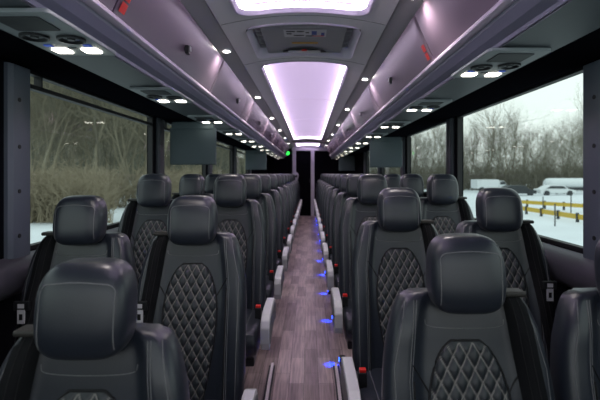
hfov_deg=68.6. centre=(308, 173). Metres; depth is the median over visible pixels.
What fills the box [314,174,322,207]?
seat
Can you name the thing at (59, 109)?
bare tree
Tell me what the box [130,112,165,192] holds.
bare tree
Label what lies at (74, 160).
bare tree
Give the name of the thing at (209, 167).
trim
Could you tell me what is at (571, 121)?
bare tree
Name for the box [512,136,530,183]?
bare tree
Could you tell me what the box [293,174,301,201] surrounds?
seat
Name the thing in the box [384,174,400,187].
seat
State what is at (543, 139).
bare tree
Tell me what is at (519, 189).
car
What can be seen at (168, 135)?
bare tree
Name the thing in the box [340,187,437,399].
seat
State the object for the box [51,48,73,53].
reading lamp
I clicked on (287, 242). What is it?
seat
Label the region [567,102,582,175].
bare tree
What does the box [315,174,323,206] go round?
seat
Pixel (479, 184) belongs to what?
truck
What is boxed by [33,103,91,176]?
bare tree
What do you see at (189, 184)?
seat
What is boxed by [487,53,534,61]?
speaker grille
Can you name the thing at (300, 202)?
seat
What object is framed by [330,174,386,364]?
seat
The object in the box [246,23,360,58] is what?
roof hatch
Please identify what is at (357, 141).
unit
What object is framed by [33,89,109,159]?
bare tree
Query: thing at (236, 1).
roof
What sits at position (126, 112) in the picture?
bare tree
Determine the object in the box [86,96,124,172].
bare tree
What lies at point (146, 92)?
speaker grille
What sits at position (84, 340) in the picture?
seat
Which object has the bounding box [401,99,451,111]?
unit
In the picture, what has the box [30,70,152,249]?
window
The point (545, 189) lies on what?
car
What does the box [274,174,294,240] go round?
seat
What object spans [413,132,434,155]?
bare tree
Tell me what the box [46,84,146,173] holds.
bare tree
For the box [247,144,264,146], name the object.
unit
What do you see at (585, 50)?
trim
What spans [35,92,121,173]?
bare tree
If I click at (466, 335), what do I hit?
seat
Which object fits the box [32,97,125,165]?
bare tree
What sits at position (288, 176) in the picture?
seat
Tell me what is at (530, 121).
bare tree
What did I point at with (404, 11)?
trim
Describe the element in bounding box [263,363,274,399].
floor strip
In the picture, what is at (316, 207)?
seat
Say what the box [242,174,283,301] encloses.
seat
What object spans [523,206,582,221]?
barrier
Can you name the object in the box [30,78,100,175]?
bare tree
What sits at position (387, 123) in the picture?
speaker grille
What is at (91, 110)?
bare tree
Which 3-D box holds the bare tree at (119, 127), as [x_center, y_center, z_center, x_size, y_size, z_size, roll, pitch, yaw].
[-20.805,-11.720,42.441,16.697,29.116,18.916,0,0,31]
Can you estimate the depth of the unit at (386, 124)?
3.61 m
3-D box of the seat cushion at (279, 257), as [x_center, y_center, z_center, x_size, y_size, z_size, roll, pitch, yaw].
[-0.455,0.812,3.922,0.410,0.135,0.455,0,0,0]
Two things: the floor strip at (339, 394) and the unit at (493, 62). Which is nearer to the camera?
the unit at (493, 62)
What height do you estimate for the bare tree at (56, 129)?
14.404 m
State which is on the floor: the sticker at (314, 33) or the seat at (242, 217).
the seat at (242, 217)
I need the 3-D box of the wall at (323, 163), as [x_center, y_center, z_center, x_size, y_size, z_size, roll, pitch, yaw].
[-0.030,0.100,12.700,2.340,2.200,0.100,0,0,0]
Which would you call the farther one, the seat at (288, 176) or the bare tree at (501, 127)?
the bare tree at (501, 127)
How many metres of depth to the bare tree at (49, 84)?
42.88 m
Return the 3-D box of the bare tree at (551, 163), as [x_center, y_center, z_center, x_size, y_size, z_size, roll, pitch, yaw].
[42.977,-3.144,79.913,6.729,11.623,6.797,0,0,42]
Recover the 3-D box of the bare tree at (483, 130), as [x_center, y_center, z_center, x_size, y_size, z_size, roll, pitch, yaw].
[35.689,-4.106,88.219,12.286,13.742,10.019,0,0,-32]
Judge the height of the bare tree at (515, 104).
15.289 m
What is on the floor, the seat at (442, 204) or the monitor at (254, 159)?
the seat at (442, 204)
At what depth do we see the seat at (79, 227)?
1.69 m
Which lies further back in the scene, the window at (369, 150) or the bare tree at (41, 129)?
the bare tree at (41, 129)
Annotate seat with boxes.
[0,257,189,399]
[13,195,135,343]
[118,174,173,286]
[136,195,257,399]
[171,174,212,198]
[204,174,220,193]
[213,174,275,365]
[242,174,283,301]
[257,174,288,270]
[268,174,292,253]
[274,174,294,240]
[279,174,296,231]
[283,174,297,224]
[286,174,298,219]
[288,174,299,215]
[290,174,300,211]
[292,174,301,205]
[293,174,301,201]
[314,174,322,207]
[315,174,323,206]
[315,174,325,214]
[316,174,327,215]
[316,174,329,218]
[317,174,332,250]
[318,174,336,238]
[320,174,341,274]
[322,174,349,293]
[325,174,362,319]
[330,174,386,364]
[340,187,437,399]
[381,233,555,399]
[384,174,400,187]
[400,174,426,196]
[419,174,473,234]
[455,187,556,368]
[550,239,599,399]
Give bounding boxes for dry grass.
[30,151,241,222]
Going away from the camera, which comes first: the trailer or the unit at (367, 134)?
the unit at (367, 134)
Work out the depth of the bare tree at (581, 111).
67.09 m
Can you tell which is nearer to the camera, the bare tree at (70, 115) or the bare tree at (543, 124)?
the bare tree at (70, 115)
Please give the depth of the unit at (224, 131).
4.23 m
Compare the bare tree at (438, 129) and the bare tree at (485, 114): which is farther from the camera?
the bare tree at (438, 129)
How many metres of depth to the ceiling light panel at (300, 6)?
2.17 m
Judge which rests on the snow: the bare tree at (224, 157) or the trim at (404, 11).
the bare tree at (224, 157)
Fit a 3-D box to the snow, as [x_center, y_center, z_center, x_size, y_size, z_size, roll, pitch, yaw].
[-0.030,0.507,70.000,360.000,4.336,260.000,0,0,0]
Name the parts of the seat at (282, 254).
backrest, armrest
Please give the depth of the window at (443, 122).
5.15 m
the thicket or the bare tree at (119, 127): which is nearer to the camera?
the bare tree at (119, 127)
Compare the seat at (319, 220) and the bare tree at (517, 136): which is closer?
the seat at (319, 220)
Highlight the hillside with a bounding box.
[30,86,245,180]
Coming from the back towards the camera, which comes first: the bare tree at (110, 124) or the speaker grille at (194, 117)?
the bare tree at (110, 124)
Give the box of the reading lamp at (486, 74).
[485,73,500,76]
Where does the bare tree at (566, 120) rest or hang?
on the snow
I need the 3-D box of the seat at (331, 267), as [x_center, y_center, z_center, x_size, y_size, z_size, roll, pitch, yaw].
[0.367,0.600,3.353,0.482,1.201,0.616,0,0,0]
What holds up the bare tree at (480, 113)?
on the snow
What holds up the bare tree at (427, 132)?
on the snow
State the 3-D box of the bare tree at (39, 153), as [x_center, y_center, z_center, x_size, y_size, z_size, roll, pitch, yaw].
[-20.905,-4.672,37.538,11.371,14.893,8.457,0,0,27]
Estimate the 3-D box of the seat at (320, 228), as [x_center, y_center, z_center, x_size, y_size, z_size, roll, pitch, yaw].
[0.367,0.600,5.813,0.482,1.201,0.616,0,0,0]
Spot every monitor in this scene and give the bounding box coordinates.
[170,122,215,164]
[245,150,265,169]
[339,156,354,170]
[370,137,401,166]
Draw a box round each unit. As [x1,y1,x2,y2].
[0,8,115,55]
[130,87,193,102]
[187,115,226,122]
[217,129,244,134]
[235,138,256,141]
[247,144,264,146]
[354,140,370,143]
[363,133,387,136]
[377,121,410,127]
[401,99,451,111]
[451,48,550,77]
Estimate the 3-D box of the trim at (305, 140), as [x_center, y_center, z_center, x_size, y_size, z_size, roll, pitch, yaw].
[-0.030,-0.773,10.710,0.840,0.078,0.120,0,0,0]
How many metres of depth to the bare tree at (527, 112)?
68.83 m
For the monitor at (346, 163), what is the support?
hanging from the luggage rack at (443, 36)
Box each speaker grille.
[0,16,59,30]
[140,90,171,94]
[194,117,212,118]
[387,123,403,124]
[418,102,443,105]
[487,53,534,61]
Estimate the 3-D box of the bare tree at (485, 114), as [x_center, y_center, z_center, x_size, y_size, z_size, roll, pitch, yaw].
[30.787,-4.027,70.601,8.350,13.717,7.096,0,0,-32]
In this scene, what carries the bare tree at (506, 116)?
on the snow
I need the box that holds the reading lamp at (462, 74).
[461,73,476,76]
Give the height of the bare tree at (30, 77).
21.244 m
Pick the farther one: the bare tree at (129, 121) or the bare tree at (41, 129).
the bare tree at (129, 121)
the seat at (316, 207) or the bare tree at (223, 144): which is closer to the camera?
the seat at (316, 207)
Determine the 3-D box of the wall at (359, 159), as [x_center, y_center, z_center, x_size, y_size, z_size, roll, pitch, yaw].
[1.170,0.250,6.125,0.060,2.500,13.250,0,0,0]
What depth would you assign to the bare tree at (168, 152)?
45.15 m
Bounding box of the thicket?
[369,148,582,190]
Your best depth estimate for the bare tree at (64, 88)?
45.92 m
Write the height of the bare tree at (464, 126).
12.039 m
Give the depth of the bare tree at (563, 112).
74.41 m
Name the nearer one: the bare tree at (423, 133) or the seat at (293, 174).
the seat at (293, 174)
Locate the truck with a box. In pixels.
[471,179,505,190]
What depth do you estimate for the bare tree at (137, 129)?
53.24 m
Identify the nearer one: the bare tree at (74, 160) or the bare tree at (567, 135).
the bare tree at (74, 160)
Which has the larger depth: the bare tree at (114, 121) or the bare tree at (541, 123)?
the bare tree at (541, 123)
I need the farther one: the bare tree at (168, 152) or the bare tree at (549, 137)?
the bare tree at (549, 137)
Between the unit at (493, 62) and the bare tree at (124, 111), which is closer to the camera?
the unit at (493, 62)
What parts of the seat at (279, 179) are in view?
backrest, armrest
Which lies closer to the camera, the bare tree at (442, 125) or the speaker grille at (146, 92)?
the speaker grille at (146, 92)
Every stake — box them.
[554,204,555,225]
[570,194,571,212]
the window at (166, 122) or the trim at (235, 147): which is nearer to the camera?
the window at (166, 122)
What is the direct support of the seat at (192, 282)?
on the floor
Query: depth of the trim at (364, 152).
8.81 m
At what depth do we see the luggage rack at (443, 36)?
1.84 m
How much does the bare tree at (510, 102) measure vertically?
17.323 m
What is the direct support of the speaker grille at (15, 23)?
attached to the unit at (43, 28)
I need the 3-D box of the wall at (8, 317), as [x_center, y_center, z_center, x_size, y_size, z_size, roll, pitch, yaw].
[-1.230,0.250,6.125,0.060,2.500,13.250,0,0,0]
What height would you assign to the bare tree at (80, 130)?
16.927 m
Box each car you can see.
[502,185,536,195]
[533,185,575,194]
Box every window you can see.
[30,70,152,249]
[165,120,205,180]
[216,140,232,173]
[237,147,247,173]
[367,150,369,173]
[407,120,445,173]
[457,67,582,251]
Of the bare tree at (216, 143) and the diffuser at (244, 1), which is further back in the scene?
the bare tree at (216, 143)
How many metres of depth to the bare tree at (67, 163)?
49.38 m
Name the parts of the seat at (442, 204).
quilted panel, backrest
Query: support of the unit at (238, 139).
attached to the luggage rack at (156, 43)
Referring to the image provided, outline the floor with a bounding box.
[244,216,352,399]
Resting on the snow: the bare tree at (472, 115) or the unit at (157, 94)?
the bare tree at (472, 115)
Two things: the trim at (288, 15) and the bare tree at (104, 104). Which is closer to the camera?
the trim at (288, 15)
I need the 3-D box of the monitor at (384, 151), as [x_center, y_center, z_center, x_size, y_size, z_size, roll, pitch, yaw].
[0.875,-0.247,5.005,0.370,0.345,0.050,0,0,0]
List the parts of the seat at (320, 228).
armrest, backrest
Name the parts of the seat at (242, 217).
quilted panel, backrest, seat frame, armrest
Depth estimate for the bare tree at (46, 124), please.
36.35 m
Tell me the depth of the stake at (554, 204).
19.98 m
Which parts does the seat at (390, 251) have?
armrest, backrest, quilted panel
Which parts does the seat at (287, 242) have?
backrest, armrest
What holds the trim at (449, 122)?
attached to the wall at (359, 159)
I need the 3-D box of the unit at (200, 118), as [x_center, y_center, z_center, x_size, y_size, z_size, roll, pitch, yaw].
[-0.765,-0.410,3.335,0.210,0.020,0.410,0,0,0]
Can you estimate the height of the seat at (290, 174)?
1.201 m
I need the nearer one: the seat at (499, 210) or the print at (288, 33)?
the seat at (499, 210)
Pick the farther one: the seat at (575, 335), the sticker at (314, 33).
the sticker at (314, 33)
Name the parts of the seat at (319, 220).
backrest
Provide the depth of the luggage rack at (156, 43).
1.94 m
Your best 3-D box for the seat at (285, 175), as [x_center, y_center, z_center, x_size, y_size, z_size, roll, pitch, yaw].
[-0.424,0.600,7.243,0.488,1.201,0.616,0,0,0]
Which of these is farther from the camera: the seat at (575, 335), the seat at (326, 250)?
the seat at (326, 250)
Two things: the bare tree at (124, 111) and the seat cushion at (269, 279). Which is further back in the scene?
the bare tree at (124, 111)
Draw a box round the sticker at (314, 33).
[312,31,324,35]
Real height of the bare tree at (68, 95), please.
14.654 m
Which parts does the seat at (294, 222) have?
backrest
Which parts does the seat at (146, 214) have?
backrest, quilted panel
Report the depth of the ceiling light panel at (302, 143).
12.43 m
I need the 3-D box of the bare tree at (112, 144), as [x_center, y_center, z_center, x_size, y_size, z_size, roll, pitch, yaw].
[-18.211,-8.182,36.352,16.552,22.053,11.780,0,0,18]
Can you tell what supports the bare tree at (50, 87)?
on the snow
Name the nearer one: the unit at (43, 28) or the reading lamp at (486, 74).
the unit at (43, 28)
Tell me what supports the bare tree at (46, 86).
on the snow
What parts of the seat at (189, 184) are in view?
backrest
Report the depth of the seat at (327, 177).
7.63 m
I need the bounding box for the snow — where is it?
[30,181,582,245]
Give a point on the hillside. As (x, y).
(137, 156)
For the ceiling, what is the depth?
2.52 m
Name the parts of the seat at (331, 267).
armrest, backrest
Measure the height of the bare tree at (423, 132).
12.935 m
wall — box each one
[0,59,266,367]
[267,144,348,215]
[349,116,582,311]
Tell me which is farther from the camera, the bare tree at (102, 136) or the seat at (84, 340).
the bare tree at (102, 136)
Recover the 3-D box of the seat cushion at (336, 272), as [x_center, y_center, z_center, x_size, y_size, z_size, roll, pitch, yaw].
[0.395,0.812,3.312,0.410,0.135,0.455,0,0,0]
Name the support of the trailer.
on the snow
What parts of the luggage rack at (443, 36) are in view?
rack door, rack door, rack door, rack door, rack door, rack door, ledge trim, rack door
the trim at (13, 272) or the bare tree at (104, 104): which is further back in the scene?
the bare tree at (104, 104)
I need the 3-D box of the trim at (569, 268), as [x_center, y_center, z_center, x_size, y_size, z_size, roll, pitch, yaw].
[1.101,0.411,4.400,0.082,0.158,9.800,0,0,0]
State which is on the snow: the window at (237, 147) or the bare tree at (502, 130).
the bare tree at (502, 130)
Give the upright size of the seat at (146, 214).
1.201 m
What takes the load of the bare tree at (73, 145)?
on the snow
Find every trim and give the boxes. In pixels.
[0,29,275,158]
[0,227,118,300]
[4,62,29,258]
[156,118,164,173]
[180,0,292,147]
[207,165,212,174]
[223,15,382,140]
[234,146,236,173]
[290,140,324,143]
[292,146,327,215]
[323,0,423,147]
[346,28,599,155]
[364,152,365,173]
[400,137,404,176]
[446,118,453,175]
[542,242,595,287]
[583,59,599,259]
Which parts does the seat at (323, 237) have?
armrest, backrest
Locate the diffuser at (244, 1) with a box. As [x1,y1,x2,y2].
[240,0,365,3]
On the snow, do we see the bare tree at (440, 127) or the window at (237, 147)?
the bare tree at (440, 127)
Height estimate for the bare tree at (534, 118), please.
11.884 m
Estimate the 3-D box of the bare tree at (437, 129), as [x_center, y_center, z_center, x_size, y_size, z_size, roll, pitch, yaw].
[24.824,-3.556,83.134,6.922,12.690,6.991,0,0,41]
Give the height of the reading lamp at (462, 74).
0.005 m
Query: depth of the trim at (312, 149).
12.59 m
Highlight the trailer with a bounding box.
[543,178,582,193]
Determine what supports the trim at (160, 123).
attached to the wall at (8, 317)
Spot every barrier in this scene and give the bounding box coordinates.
[521,200,582,209]
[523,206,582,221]
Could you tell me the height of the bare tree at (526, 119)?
13.887 m
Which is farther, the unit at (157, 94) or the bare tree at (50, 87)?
the bare tree at (50, 87)
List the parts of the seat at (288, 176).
backrest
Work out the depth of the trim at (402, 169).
5.21 m
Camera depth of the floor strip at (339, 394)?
2.48 m
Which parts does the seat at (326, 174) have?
backrest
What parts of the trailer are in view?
tank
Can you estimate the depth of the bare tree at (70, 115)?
36.42 m
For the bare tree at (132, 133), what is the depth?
35.41 m
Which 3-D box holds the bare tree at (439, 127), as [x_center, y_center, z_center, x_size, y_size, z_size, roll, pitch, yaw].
[20.955,-4.968,69.884,8.444,15.462,11.353,0,0,-39]
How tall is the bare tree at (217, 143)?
20.629 m
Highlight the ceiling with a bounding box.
[205,0,398,146]
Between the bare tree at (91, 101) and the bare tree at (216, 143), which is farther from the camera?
the bare tree at (216, 143)
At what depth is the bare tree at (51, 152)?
55.90 m
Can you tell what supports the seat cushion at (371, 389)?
on the seat at (390, 251)
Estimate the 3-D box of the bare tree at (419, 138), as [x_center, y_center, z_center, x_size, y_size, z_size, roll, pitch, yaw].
[19.842,-3.025,80.631,10.270,11.346,8.375,0,0,-7]
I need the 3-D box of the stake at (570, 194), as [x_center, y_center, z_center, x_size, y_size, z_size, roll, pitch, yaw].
[15.482,1.879,26.000,0.055,1.358,0.055,0,0,23]
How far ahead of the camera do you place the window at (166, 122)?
3.88 m
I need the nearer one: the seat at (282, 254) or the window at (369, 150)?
the seat at (282, 254)
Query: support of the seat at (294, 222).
on the floor
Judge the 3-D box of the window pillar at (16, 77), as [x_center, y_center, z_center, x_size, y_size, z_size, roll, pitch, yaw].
[-1.187,-0.045,1.800,0.030,0.790,0.140,0,0,0]
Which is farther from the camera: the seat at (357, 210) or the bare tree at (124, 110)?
the bare tree at (124, 110)
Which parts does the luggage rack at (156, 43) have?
rack door, rack door, rack door, rack door, rack door, rack door, rack door, rack door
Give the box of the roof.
[236,1,363,138]
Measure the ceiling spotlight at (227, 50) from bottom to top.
0.014 m
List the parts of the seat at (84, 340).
quilted panel, backrest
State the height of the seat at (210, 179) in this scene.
1.201 m
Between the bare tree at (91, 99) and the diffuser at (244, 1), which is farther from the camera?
the bare tree at (91, 99)
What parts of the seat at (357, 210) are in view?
armrest, seat frame, backrest, quilted panel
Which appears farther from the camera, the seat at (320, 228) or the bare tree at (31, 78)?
the bare tree at (31, 78)
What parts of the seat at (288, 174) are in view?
backrest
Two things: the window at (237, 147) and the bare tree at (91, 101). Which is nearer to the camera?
the window at (237, 147)
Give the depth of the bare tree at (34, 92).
47.15 m
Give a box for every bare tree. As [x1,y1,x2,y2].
[30,76,109,177]
[30,77,82,135]
[30,77,127,201]
[30,78,77,138]
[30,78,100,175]
[30,82,104,170]
[30,83,79,184]
[30,84,110,169]
[30,92,71,165]
[31,79,63,173]
[31,86,58,170]
[31,95,84,169]
[32,84,88,167]
[32,92,59,171]
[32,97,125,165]
[32,130,102,169]
[33,81,81,170]
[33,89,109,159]
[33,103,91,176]
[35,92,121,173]
[38,87,136,177]
[42,129,82,170]
[43,88,122,168]
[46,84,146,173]
[46,87,96,138]
[51,94,85,170]
[52,88,91,169]
[55,95,115,168]
[56,110,109,166]
[65,95,132,197]
[70,94,122,178]
[77,124,131,166]
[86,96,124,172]
[87,100,169,181]
[88,104,112,174]
[89,124,136,170]
[91,101,135,170]
[92,99,116,166]
[93,101,142,176]
[98,111,143,171]
[99,112,143,174]
[105,103,128,188]
[112,110,145,180]
[112,113,145,172]
[129,121,145,186]
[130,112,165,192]
[132,129,169,191]
[136,124,177,171]
[165,125,170,151]
[216,143,242,173]
[217,143,228,173]
[217,146,227,173]
[220,144,244,173]
[397,125,442,172]
[411,132,427,166]
[411,138,436,169]
[413,129,442,161]
[413,132,428,165]
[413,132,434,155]
[414,133,433,165]
[423,127,445,161]
[425,124,445,165]
[427,129,445,169]
[428,127,467,162]
[463,113,489,188]
[463,115,491,173]
[463,126,488,165]
[464,126,483,161]
[467,127,524,182]
[467,130,501,164]
[468,125,527,184]
[470,102,558,178]
[471,102,514,176]
[474,104,522,169]
[474,119,505,162]
[475,116,506,165]
[478,112,527,181]
[482,114,516,176]
[498,113,525,176]
[500,102,550,180]
[509,119,559,166]
[511,121,537,160]
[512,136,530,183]
[515,118,557,188]
[522,122,560,185]
[526,123,565,163]
[528,116,555,163]
[528,128,560,164]
[539,83,582,154]
[541,120,582,177]
[541,124,573,162]
[544,112,582,172]
[547,135,578,175]
[548,111,582,177]
[548,121,582,177]
[549,137,581,176]
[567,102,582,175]
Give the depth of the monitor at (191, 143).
3.54 m
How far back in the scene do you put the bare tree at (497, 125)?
68.21 m
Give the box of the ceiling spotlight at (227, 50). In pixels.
[222,48,231,52]
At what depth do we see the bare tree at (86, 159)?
55.05 m
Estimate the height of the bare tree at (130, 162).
21.847 m
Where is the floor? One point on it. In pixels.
(305, 347)
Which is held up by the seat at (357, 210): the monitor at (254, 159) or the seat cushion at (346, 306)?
the seat cushion at (346, 306)
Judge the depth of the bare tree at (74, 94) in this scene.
55.34 m
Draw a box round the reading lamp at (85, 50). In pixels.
[81,48,101,53]
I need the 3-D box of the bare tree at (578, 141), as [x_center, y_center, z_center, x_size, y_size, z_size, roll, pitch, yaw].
[37.939,-6.113,60.381,10.178,17.691,11.530,0,0,-27]
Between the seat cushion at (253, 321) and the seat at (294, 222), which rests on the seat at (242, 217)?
the seat cushion at (253, 321)
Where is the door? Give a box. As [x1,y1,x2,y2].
[296,151,310,215]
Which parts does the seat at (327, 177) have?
backrest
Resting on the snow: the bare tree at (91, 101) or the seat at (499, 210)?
the bare tree at (91, 101)
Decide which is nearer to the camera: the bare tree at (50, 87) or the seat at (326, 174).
the seat at (326, 174)
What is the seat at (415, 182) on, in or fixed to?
on the floor
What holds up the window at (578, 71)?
in the wall at (359, 159)
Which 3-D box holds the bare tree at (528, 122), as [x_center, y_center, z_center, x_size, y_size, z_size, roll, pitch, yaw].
[35.690,-2.934,66.848,6.976,11.447,5.928,0,0,16]
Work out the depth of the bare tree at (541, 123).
84.31 m
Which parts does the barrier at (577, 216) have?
post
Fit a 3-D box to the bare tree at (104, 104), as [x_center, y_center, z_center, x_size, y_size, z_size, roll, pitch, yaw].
[-23.902,-9.260,54.096,10.864,24.301,12.785,0,0,-7]
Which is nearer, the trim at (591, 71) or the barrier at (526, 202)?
the trim at (591, 71)
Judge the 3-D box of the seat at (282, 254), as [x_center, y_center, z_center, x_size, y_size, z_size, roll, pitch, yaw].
[-0.424,0.600,3.963,0.488,1.201,0.616,0,0,0]
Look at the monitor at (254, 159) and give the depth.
7.74 m
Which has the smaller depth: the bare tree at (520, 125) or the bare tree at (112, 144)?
the bare tree at (112, 144)
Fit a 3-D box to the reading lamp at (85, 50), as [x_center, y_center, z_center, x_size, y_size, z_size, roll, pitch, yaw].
[-0.717,-0.407,1.453,0.052,0.005,0.054,0,0,0]
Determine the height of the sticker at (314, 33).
0.001 m
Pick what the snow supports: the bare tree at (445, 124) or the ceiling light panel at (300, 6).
the bare tree at (445, 124)
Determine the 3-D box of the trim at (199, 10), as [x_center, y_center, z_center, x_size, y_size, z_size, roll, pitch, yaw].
[-0.542,-0.818,6.125,0.175,0.165,13.250,0,0,0]
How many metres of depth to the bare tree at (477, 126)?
85.14 m
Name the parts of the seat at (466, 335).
backrest, quilted panel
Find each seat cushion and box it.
[246,309,262,357]
[265,276,274,301]
[276,255,281,269]
[333,270,338,287]
[341,299,351,341]
[356,368,381,399]
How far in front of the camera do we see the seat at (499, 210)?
1.89 m
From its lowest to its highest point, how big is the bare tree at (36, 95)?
19.937 m
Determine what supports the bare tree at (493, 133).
on the snow
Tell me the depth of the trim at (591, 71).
1.73 m
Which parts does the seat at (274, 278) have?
backrest, armrest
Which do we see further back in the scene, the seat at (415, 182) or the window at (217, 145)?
the window at (217, 145)
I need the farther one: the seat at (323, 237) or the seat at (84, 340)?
the seat at (323, 237)
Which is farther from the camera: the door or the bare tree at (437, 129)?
the bare tree at (437, 129)
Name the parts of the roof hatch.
hatch lid, release handle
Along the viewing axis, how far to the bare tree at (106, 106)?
36.90 m
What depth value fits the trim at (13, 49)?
1.97 m
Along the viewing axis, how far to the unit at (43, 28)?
1.27 m
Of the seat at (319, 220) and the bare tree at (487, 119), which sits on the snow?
the bare tree at (487, 119)
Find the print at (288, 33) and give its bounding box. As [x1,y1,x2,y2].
[286,31,313,36]
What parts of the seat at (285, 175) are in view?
backrest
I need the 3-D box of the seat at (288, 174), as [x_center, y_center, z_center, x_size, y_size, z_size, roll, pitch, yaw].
[-0.424,0.600,8.883,0.488,1.201,0.616,0,0,0]
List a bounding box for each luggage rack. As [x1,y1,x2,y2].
[0,0,288,157]
[327,0,599,157]
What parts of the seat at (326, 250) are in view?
armrest, backrest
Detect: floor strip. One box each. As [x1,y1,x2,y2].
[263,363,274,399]
[333,363,343,399]
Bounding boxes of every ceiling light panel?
[229,0,375,15]
[260,61,349,139]
[295,142,319,146]
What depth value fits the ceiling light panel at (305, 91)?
4.47 m

